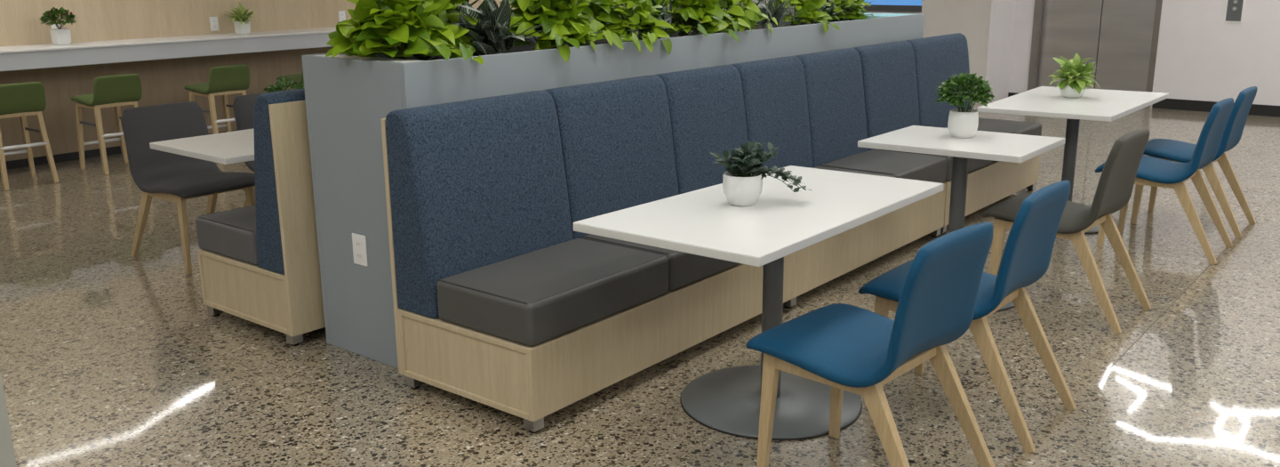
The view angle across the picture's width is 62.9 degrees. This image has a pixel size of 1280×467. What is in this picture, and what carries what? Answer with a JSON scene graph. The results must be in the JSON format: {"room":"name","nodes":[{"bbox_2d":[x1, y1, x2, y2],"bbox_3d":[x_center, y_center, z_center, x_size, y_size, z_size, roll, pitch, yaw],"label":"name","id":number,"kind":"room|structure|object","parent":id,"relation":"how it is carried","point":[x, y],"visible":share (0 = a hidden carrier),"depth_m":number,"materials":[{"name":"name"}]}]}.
{"room":"common room","nodes":[
{"label":"common room","id":0,"kind":"room"},
{"bbox_2d":[0,370,16,466],"bbox_3d":[-1.100,-0.227,1.068,0.566,3.000,0.494,11,18,37],"label":"wall pillar","id":1,"kind":"structure","parent":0,"point":[7,456],"depth_m":1.20,"materials":[{"name":"paint"}]},
{"bbox_2d":[0,0,635,47],"bbox_3d":[-4.479,-2.205,8.888,0.200,3.000,15.850,11,18,37],"label":"wall","id":2,"kind":"structure","parent":0,"point":[20,24],"depth_m":9.12,"materials":[{"name":"brown wood"}]},
{"bbox_2d":[51,24,62,29],"bbox_3d":[-4.741,-1.641,8.518,0.010,0.125,0.080,11,18,37],"label":"wall outlet","id":3,"kind":"object","parent":2,"relation":"attached to","point":[53,26],"visible":0.17,"depth_m":8.49,"materials":[{"name":"white plastic"}]},
{"bbox_2d":[5,129,237,169],"bbox_3d":[-4.369,-0.764,9.175,0.055,0.065,15.850,11,18,37],"label":"trim","id":4,"kind":"structure","parent":2,"relation":"attached to","point":[112,150],"depth_m":8.65,"materials":[{"name":"black rubber"}]},
{"bbox_2d":[209,16,218,31],"bbox_3d":[-3.884,-1.913,9.551,0.010,0.125,0.080,11,18,37],"label":"wall outlet","id":5,"kind":"object","parent":2,"relation":"attached to","point":[213,20],"visible":1,"depth_m":9.55,"materials":[{"name":"white plastic"}]},
{"bbox_2d":[0,16,591,160],"bbox_3d":[-4.461,-1.110,8.604,0.499,0.890,14.990,11,18,37],"label":"counter","id":6,"kind":"object","parent":2,"relation":"attached to","point":[164,66],"depth_m":8.86,"materials":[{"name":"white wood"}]},
{"bbox_2d":[40,7,76,45],"bbox_3d":[-4.615,-1.650,8.321,0.250,0.299,0.258,2,15,10],"label":"potted plant","id":7,"kind":"object","parent":6,"relation":"on","point":[60,36],"visible":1,"depth_m":8.29,"materials":[{"name":"green plant"}]},
{"bbox_2d":[0,26,336,53],"bbox_3d":[-4.465,-1.532,8.496,0.499,0.020,14.990,11,18,37],"label":"countertop","id":8,"kind":"structure","parent":6,"relation":"on","point":[305,31],"depth_m":8.82,"materials":[{"name":"white stone"}]},
{"bbox_2d":[223,1,263,34],"bbox_3d":[-3.626,-1.960,9.524,0.354,0.287,0.343,-7,16,-23],"label":"potted plant","id":9,"kind":"object","parent":6,"relation":"on","point":[242,27],"visible":1,"depth_m":9.50,"materials":[{"name":"green plant"}]},
{"bbox_2d":[338,10,345,22],"bbox_3d":[-3.014,-2.188,10.600,0.010,0.125,0.080,11,18,37],"label":"wall outlet","id":10,"kind":"object","parent":2,"relation":"attached to","point":[341,13],"visible":0.83,"depth_m":10.59,"materials":[{"name":"white plastic"}]},
{"bbox_2d":[0,82,1279,466],"bbox_3d":[1.345,0.092,5.987,13.500,0.100,18.250,11,18,37],"label":"floor","id":11,"kind":"structure","parent":0,"point":[109,356],"depth_m":4.15,"materials":[{"name":"concrete"}]},
{"bbox_2d":[0,81,59,190],"bbox_3d":[-4.631,-0.741,7.715,0.481,0.754,0.376,11,18,37],"label":"bar stool","id":12,"kind":"object","parent":11,"relation":"on","point":[21,100],"visible":1,"depth_m":7.58,"materials":[{"name":"green fabric"}]},
{"bbox_2d":[70,73,141,175],"bbox_3d":[-4.183,-0.881,8.248,0.481,0.754,0.376,11,18,37],"label":"bar stool","id":13,"kind":"object","parent":11,"relation":"on","point":[116,91],"visible":0.97,"depth_m":8.08,"materials":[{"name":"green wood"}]},
{"bbox_2d":[120,101,255,274],"bbox_3d":[-2.420,-0.265,5.649,0.654,0.832,0.500,11,18,37],"label":"dining chair","id":14,"kind":"object","parent":11,"relation":"on","point":[176,178],"visible":0.87,"depth_m":5.59,"materials":[{"name":"grey fabric"}]},
{"bbox_2d":[149,128,254,164],"bbox_3d":[-1.651,-0.147,5.323,0.690,0.740,1.305,11,18,37],"label":"cafe table","id":15,"kind":"object","parent":11,"relation":"on","point":[235,147],"visible":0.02,"depth_m":4.85,"materials":[{"name":"white laminate"}]},
{"bbox_2d":[260,76,303,94],"bbox_3d":[-1.724,-0.623,5.129,0.248,0.280,0.245,11,18,37],"label":"potted plant","id":16,"kind":"object","parent":15,"relation":"on","point":[280,84],"visible":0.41,"depth_m":5.08,"materials":[{"name":"green plant"}]},
{"bbox_2d":[184,64,249,134],"bbox_3d":[-3.598,-1.067,8.953,0.481,0.754,0.376,11,18,37],"label":"bar stool","id":17,"kind":"object","parent":11,"relation":"on","point":[232,79],"visible":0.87,"depth_m":8.77,"materials":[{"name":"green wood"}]},
{"bbox_2d":[232,92,264,207],"bbox_3d":[-2.026,-0.398,6.155,0.654,0.832,0.500,11,18,37],"label":"dining chair","id":18,"kind":"object","parent":11,"relation":"on","point":[244,105],"visible":0.11,"depth_m":6.05,"materials":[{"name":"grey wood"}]},
{"bbox_2d":[195,88,325,345],"bbox_3d":[-0.891,-0.343,5.430,0.710,1.055,2.640,11,18,37],"label":"bench","id":19,"kind":"object","parent":11,"relation":"on","point":[259,263],"visible":0.23,"depth_m":4.33,"materials":[{"name":"brown wood"}]},
{"bbox_2d":[195,205,257,264],"bbox_3d":[-1.602,-0.033,4.789,0.474,0.153,0.657,11,18,37],"label":"seat cushion","id":20,"kind":"object","parent":19,"relation":"on","point":[228,236],"depth_m":4.56,"materials":[{"name":"grey leather"}]},
{"bbox_2d":[253,88,305,274],"bbox_3d":[-1.334,-0.266,4.505,0.211,0.737,0.657,11,18,37],"label":"cushion","id":21,"kind":"object","parent":19,"relation":"on","point":[279,120],"depth_m":4.23,"materials":[{"name":"blue fabric"}]},
{"bbox_2d":[276,69,303,89],"bbox_3d":[-3.047,-1.242,9.617,0.481,0.754,0.376,11,18,37],"label":"bar stool","id":22,"kind":"object","parent":11,"relation":"on","point":[298,77],"visible":0.12,"depth_m":9.44,"materials":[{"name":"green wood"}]},
{"bbox_2d":[301,12,924,367],"bbox_3d":[0.297,-0.511,5.750,0.628,1.203,4.440,11,18,37],"label":"planter box","id":23,"kind":"object","parent":11,"relation":"on","point":[347,98],"visible":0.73,"depth_m":4.17,"materials":[{"name":"grey paint"}]},
{"bbox_2d":[355,240,361,247],"bbox_3d":[-1.109,0.042,4.121,0.037,0.030,0.003,11,18,37],"label":"socket","id":24,"kind":"object","parent":23,"relation":"attached to","point":[358,243],"depth_m":4.12,"materials":[{"name":"white plastic"}]},
{"bbox_2d":[356,251,362,260],"bbox_3d":[-1.108,0.088,4.132,0.037,0.030,0.003,11,18,37],"label":"socket","id":25,"kind":"object","parent":23,"relation":"attached to","point":[359,254],"depth_m":4.13,"materials":[{"name":"white plastic"}]},
{"bbox_2d":[325,0,472,60],"bbox_3d":[-0.914,-0.822,3.996,0.562,0.372,0.529,-1,14,-4],"label":"pothos plant","id":26,"kind":"object","parent":23,"relation":"on","point":[359,36],"visible":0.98,"depth_m":3.92,"materials":[{"name":"green plant"}]},
{"bbox_2d":[373,0,483,64],"bbox_3d":[-0.835,-0.899,4.186,0.534,0.427,0.501,1,14,6],"label":"pothos plant","id":27,"kind":"object","parent":23,"relation":"on","point":[452,16],"visible":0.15,"depth_m":4.15,"materials":[{"name":"green plant"}]},
{"bbox_2d":[446,0,549,55],"bbox_3d":[-0.626,-0.856,4.317,0.451,0.319,0.498,-9,17,-30],"label":"plant","id":28,"kind":"object","parent":23,"relation":"on","point":[491,34],"visible":0.8,"depth_m":4.26,"materials":[{"name":"green plant"}]},
{"bbox_2d":[450,0,550,53],"bbox_3d":[-0.802,-0.967,4.527,0.548,0.381,0.683,11,18,37],"label":"plant","id":29,"kind":"object","parent":23,"relation":"on","point":[484,2],"visible":0.05,"depth_m":4.52,"materials":[{"name":"green plant"}]},
{"bbox_2d":[499,0,612,63],"bbox_3d":[-0.378,-0.957,4.557,0.594,0.373,0.560,11,18,37],"label":"pothos plant","id":30,"kind":"object","parent":23,"relation":"on","point":[565,20],"visible":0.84,"depth_m":4.47,"materials":[{"name":"green plant"}]},
{"bbox_2d":[534,0,640,54],"bbox_3d":[-0.260,-1.020,4.788,0.600,0.390,0.588,11,18,37],"label":"pothos plant","id":31,"kind":"object","parent":23,"relation":"on","point":[595,8],"visible":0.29,"depth_m":4.76,"materials":[{"name":"green plant"}]},
{"bbox_2d":[599,0,674,54],"bbox_3d":[-0.019,-0.981,4.907,0.383,0.282,0.397,11,18,37],"label":"pothos plant","id":32,"kind":"object","parent":23,"relation":"on","point":[644,9],"visible":0.75,"depth_m":4.84,"materials":[{"name":"green plant"}]},
{"bbox_2d":[621,0,690,39],"bbox_3d":[0.060,-1.045,5.113,0.438,0.272,0.426,11,18,37],"label":"plant","id":33,"kind":"object","parent":23,"relation":"on","point":[667,16],"visible":0.3,"depth_m":5.10,"materials":[{"name":"green plant"}]},
{"bbox_2d":[639,0,745,42],"bbox_3d":[0.236,-1.150,5.310,0.525,0.359,0.506,11,18,37],"label":"pothos plant","id":34,"kind":"object","parent":23,"relation":"on","point":[709,13],"visible":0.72,"depth_m":5.25,"materials":[{"name":"green plant"}]},
{"bbox_2d":[671,0,777,34],"bbox_3d":[0.416,-1.218,5.591,0.598,0.328,0.576,11,18,37],"label":"pothos plant","id":35,"kind":"object","parent":23,"relation":"on","point":[749,14],"visible":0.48,"depth_m":5.52,"materials":[{"name":"green plant"}]},
{"bbox_2d":[742,0,800,28],"bbox_3d":[0.721,-1.284,5.964,0.441,0.258,0.447,-3,15,-12],"label":"plant","id":36,"kind":"object","parent":23,"relation":"on","point":[769,11],"visible":0.66,"depth_m":5.92,"materials":[{"name":"green plant"}]},
{"bbox_2d":[766,0,839,33],"bbox_3d":[0.937,-1.335,6.152,0.467,0.294,0.374,2,15,9],"label":"pothos plant","id":37,"kind":"object","parent":23,"relation":"on","point":[808,11],"visible":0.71,"depth_m":6.07,"materials":[{"name":"green plant"}]},
{"bbox_2d":[784,0,847,25],"bbox_3d":[1.052,-1.384,6.443,0.405,0.209,0.404,11,18,37],"label":"plant","id":38,"kind":"object","parent":23,"relation":"on","point":[830,12],"visible":0.14,"depth_m":6.41,"materials":[{"name":"green plant"}]},
{"bbox_2d":[819,0,878,22],"bbox_3d":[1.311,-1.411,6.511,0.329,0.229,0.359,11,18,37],"label":"pothos plant","id":39,"kind":"object","parent":23,"relation":"on","point":[858,14],"visible":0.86,"depth_m":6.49,"materials":[{"name":"green plant"}]},
{"bbox_2d":[380,48,946,432],"bbox_3d":[0.420,-0.212,4.879,0.710,1.055,3.378,11,18,37],"label":"bench","id":40,"kind":"object","parent":11,"relation":"on","point":[500,303],"visible":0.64,"depth_m":4.03,"materials":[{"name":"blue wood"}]},
{"bbox_2d":[385,90,573,318],"bbox_3d":[-0.577,-0.141,3.992,0.211,0.737,0.760,11,18,37],"label":"cushion","id":41,"kind":"object","parent":40,"relation":"on","point":[476,183],"depth_m":3.84,"materials":[{"name":"blue fabric"}]},
{"bbox_2d":[436,238,668,346],"bbox_3d":[-0.305,0.197,3.855,0.474,0.153,0.760,11,18,37],"label":"seat cushion","id":42,"kind":"object","parent":40,"relation":"on","point":[548,292],"depth_m":3.69,"materials":[{"name":"grey leather"}]},
{"bbox_2d":[543,74,678,239],"bbox_3d":[-0.110,-0.289,4.555,0.211,0.737,0.727,11,18,37],"label":"cushion","id":43,"kind":"object","parent":40,"relation":"on","point":[619,141],"depth_m":4.47,"materials":[{"name":"blue fabric"}]},
{"bbox_2d":[582,233,740,290],"bbox_3d":[0.162,0.048,4.418,0.474,0.153,0.727,11,18,37],"label":"seat cushion","id":44,"kind":"object","parent":40,"relation":"on","point":[686,271],"depth_m":4.12,"materials":[{"name":"grey leather"}]},
{"bbox_2d":[656,64,747,194],"bbox_3d":[0.309,-0.422,5.061,0.211,0.737,0.607,11,18,37],"label":"cushion","id":45,"kind":"object","parent":40,"relation":"on","point":[708,107],"depth_m":4.96,"materials":[{"name":"blue fabric"}]},
{"bbox_2d":[729,56,812,168],"bbox_3d":[0.692,-0.544,5.523,0.211,0.737,0.612,11,18,37],"label":"cushion","id":46,"kind":"object","parent":40,"relation":"on","point":[777,100],"depth_m":5.47,"materials":[{"name":"blue fabric"}]},
{"bbox_2d":[793,48,868,167],"bbox_3d":[1.091,-0.670,6.004,0.211,0.737,0.657,11,18,37],"label":"cushion","id":47,"kind":"object","parent":40,"relation":"on","point":[834,79],"depth_m":5.92,"materials":[{"name":"blue fabric"}]},
{"bbox_2d":[811,166,895,177],"bbox_3d":[0.965,-0.206,5.386,0.474,0.153,0.612,11,18,37],"label":"seat cushion","id":48,"kind":"object","parent":40,"relation":"on","point":[835,168],"depth_m":5.56,"materials":[{"name":"grey leather"}]},
{"bbox_2d":[821,149,946,183],"bbox_3d":[1.364,-0.333,5.867,0.474,0.153,0.657,11,18,37],"label":"seat cushion","id":49,"kind":"object","parent":40,"relation":"on","point":[899,164],"depth_m":5.82,"materials":[{"name":"grey leather"}]},
{"bbox_2d":[573,165,943,439],"bbox_3d":[0.464,0.247,3.721,0.700,0.740,1.290,11,18,37],"label":"cafe table","id":50,"kind":"object","parent":11,"relation":"on","point":[782,221],"visible":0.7,"depth_m":3.59,"materials":[{"name":"white laminate"}]},
{"bbox_2d":[709,140,812,206],"bbox_3d":[0.404,-0.208,3.568,0.332,0.218,0.224,-5,15,-18],"label":"potted plant","id":51,"kind":"object","parent":50,"relation":"on","point":[742,181],"visible":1,"depth_m":3.53,"materials":[{"name":"green plant"}]},
{"bbox_2d":[745,221,995,466],"bbox_3d":[0.699,0.364,3.099,0.654,0.832,0.500,13,19,41],"label":"dining chair","id":52,"kind":"object","parent":11,"relation":"on","point":[856,349],"visible":1,"depth_m":3.00,"materials":[{"name":"teal fabric"}]},
{"bbox_2d":[852,32,1041,233],"bbox_3d":[1.985,-0.709,6.766,0.710,1.055,1.595,11,18,37],"label":"bench","id":53,"kind":"object","parent":11,"relation":"on","point":[901,79],"visible":0.44,"depth_m":6.66,"materials":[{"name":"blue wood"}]},
{"bbox_2d":[852,40,919,150],"bbox_3d":[1.530,-0.810,6.534,0.211,0.737,0.712,11,18,37],"label":"cushion","id":54,"kind":"object","parent":53,"relation":"on","point":[890,70],"depth_m":6.45,"materials":[{"name":"blue fabric"}]},
{"bbox_2d":[875,148,992,181],"bbox_3d":[1.803,-0.472,6.396,0.474,0.153,0.712,11,18,37],"label":"seat cushion","id":55,"kind":"object","parent":53,"relation":"on","point":[976,166],"depth_m":6.27,"materials":[{"name":"grey leather"}]},
{"bbox_2d":[904,32,971,127],"bbox_3d":[2.029,-0.968,7.136,0.211,0.737,0.877,11,18,37],"label":"cushion","id":56,"kind":"object","parent":53,"relation":"on","point":[938,58],"depth_m":6.96,"materials":[{"name":"blue fabric"}]},
{"bbox_2d":[944,118,1041,162],"bbox_3d":[2.302,-0.630,6.998,0.474,0.153,0.877,11,18,37],"label":"seat cushion","id":57,"kind":"object","parent":53,"relation":"on","point":[986,124],"depth_m":7.05,"materials":[{"name":"grey leather"}]},
{"bbox_2d":[857,125,1065,311],"bbox_3d":[1.500,-0.078,4.954,0.745,0.740,0.652,11,18,37],"label":"cafe table","id":58,"kind":"object","parent":11,"relation":"on","point":[1012,148],"visible":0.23,"depth_m":4.83,"materials":[{"name":"white laminate"}]},
{"bbox_2d":[935,72,994,137],"bbox_3d":[1.523,-0.602,4.902,0.264,0.301,0.268,11,18,37],"label":"potted plant","id":59,"kind":"object","parent":58,"relation":"on","point":[963,123],"visible":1,"depth_m":4.86,"materials":[{"name":"green plant"}]},
{"bbox_2d":[858,179,1076,452],"bbox_3d":[1.149,0.222,3.638,0.654,0.832,0.500,11,18,37],"label":"dining chair","id":60,"kind":"object","parent":11,"relation":"on","point":[1027,254],"visible":0.71,"depth_m":3.48,"materials":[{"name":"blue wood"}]},
{"bbox_2d":[981,128,1151,334],"bbox_3d":[1.935,-0.060,4.714,0.654,0.832,0.500,12,19,39],"label":"dining chair","id":61,"kind":"object","parent":11,"relation":"on","point":[1114,190],"visible":0.82,"depth_m":4.57,"materials":[{"name":"grey fabric"}]},
{"bbox_2d":[976,86,1169,233],"bbox_3d":[2.586,-0.440,6.335,0.772,0.740,1.320,11,18,37],"label":"cafe table","id":62,"kind":"object","parent":11,"relation":"on","point":[1046,101],"visible":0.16,"depth_m":6.16,"materials":[{"name":"white laminate"}]},
{"bbox_2d":[1048,53,1100,97],"bbox_3d":[2.606,-0.950,6.298,0.310,0.265,0.309,11,18,37],"label":"potted plant","id":63,"kind":"object","parent":62,"relation":"on","point":[1073,85],"visible":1,"depth_m":6.27,"materials":[{"name":"green plant"}]},
{"bbox_2d":[1095,97,1233,264],"bbox_3d":[2.882,-0.325,5.716,0.654,0.832,0.500,11,18,37],"label":"dining chair","id":64,"kind":"object","parent":11,"relation":"on","point":[1154,172],"visible":0.72,"depth_m":5.57,"materials":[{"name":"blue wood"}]},
{"bbox_2d":[1130,86,1257,238],"bbox_3d":[3.308,-0.459,6.226,0.654,0.832,0.500,11,18,37],"label":"dining chair","id":65,"kind":"object","parent":11,"relation":"on","point":[1173,150],"visible":0.75,"depth_m":6.13,"materials":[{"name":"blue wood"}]},
{"bbox_2d":[1108,192,1279,368],"bbox_3d":[4.378,-0.282,7.151,0.004,0.002,8.150,11,18,37],"label":"trim","id":66,"kind":"structure","parent":11,"relation":"in","point":[1279,193],"depth_m":4.87,"materials":[{"name":"silver metal"}]},
{"bbox_2d":[921,0,990,103],"bbox_3d":[3.751,-3.031,11.852,0.791,3.000,0.750,11,18,37],"label":"wall column","id":67,"kind":"structure","parent":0,"point":[969,18],"depth_m":11.66,"materials":[{"name":"grey paint"}]},
{"bbox_2d":[698,0,1279,107],"bbox_3d":[5.651,-2.818,10.962,13.300,3.000,0.200,11,18,37],"label":"wall","id":68,"kind":"structure","parent":0,"point":[1200,56],"depth_m":10.87,"materials":[{"name":"white paint"}]},
{"bbox_2d":[860,0,922,11],"bbox_3d":[3.075,-3.179,12.834,1.240,0.890,0.056,11,18,37],"label":"wall screen","id":69,"kind":"object","parent":68,"relation":"attached to","point":[887,5],"visible":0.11,"depth_m":12.85,"materials":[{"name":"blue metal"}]},
{"bbox_2d":[1008,92,1017,96],"bbox_3d":[4.387,-1.604,12.187,0.197,0.060,0.015,11,18,37],"label":"baseboard","id":70,"kind":"structure","parent":68,"relation":"attached to","point":[1009,93],"depth_m":12.21,"materials":[{"name":"black rubber"}]},
{"bbox_2d":[1027,0,1162,107],"bbox_3d":[5.028,-2.541,11.491,1.330,2.210,0.132,11,18,37],"label":"door","id":71,"kind":"structure","parent":68,"relation":"in","point":[1129,35],"depth_m":11.57,"materials":[{"name":"metal"}]},
{"bbox_2d":[1152,98,1279,117],"bbox_3d":[8.157,-0.906,9.244,6.730,0.110,0.015,11,18,37],"label":"baseboard","id":72,"kind":"structure","parent":68,"relation":"attached to","point":[1256,109],"depth_m":11.00,"materials":[{"name":"black rubber"}]},
{"bbox_2d":[1223,0,1245,23],"bbox_3d":[6.042,-2.329,10.622,0.176,0.385,0.018,11,18,37],"label":"panel","id":73,"kind":"object","parent":68,"relation":"attached to","point":[1234,9],"visible":1,"depth_m":10.64,"materials":[{"name":"white plastic"}]},
{"bbox_2d":[984,0,1015,103],"bbox_3d":[4.061,-2.970,11.604,0.012,3.000,0.760,11,18,37],"label":"wall","id":74,"kind":"structure","parent":0,"point":[1002,12],"depth_m":11.82,"materials":[{"name":"white paint"}]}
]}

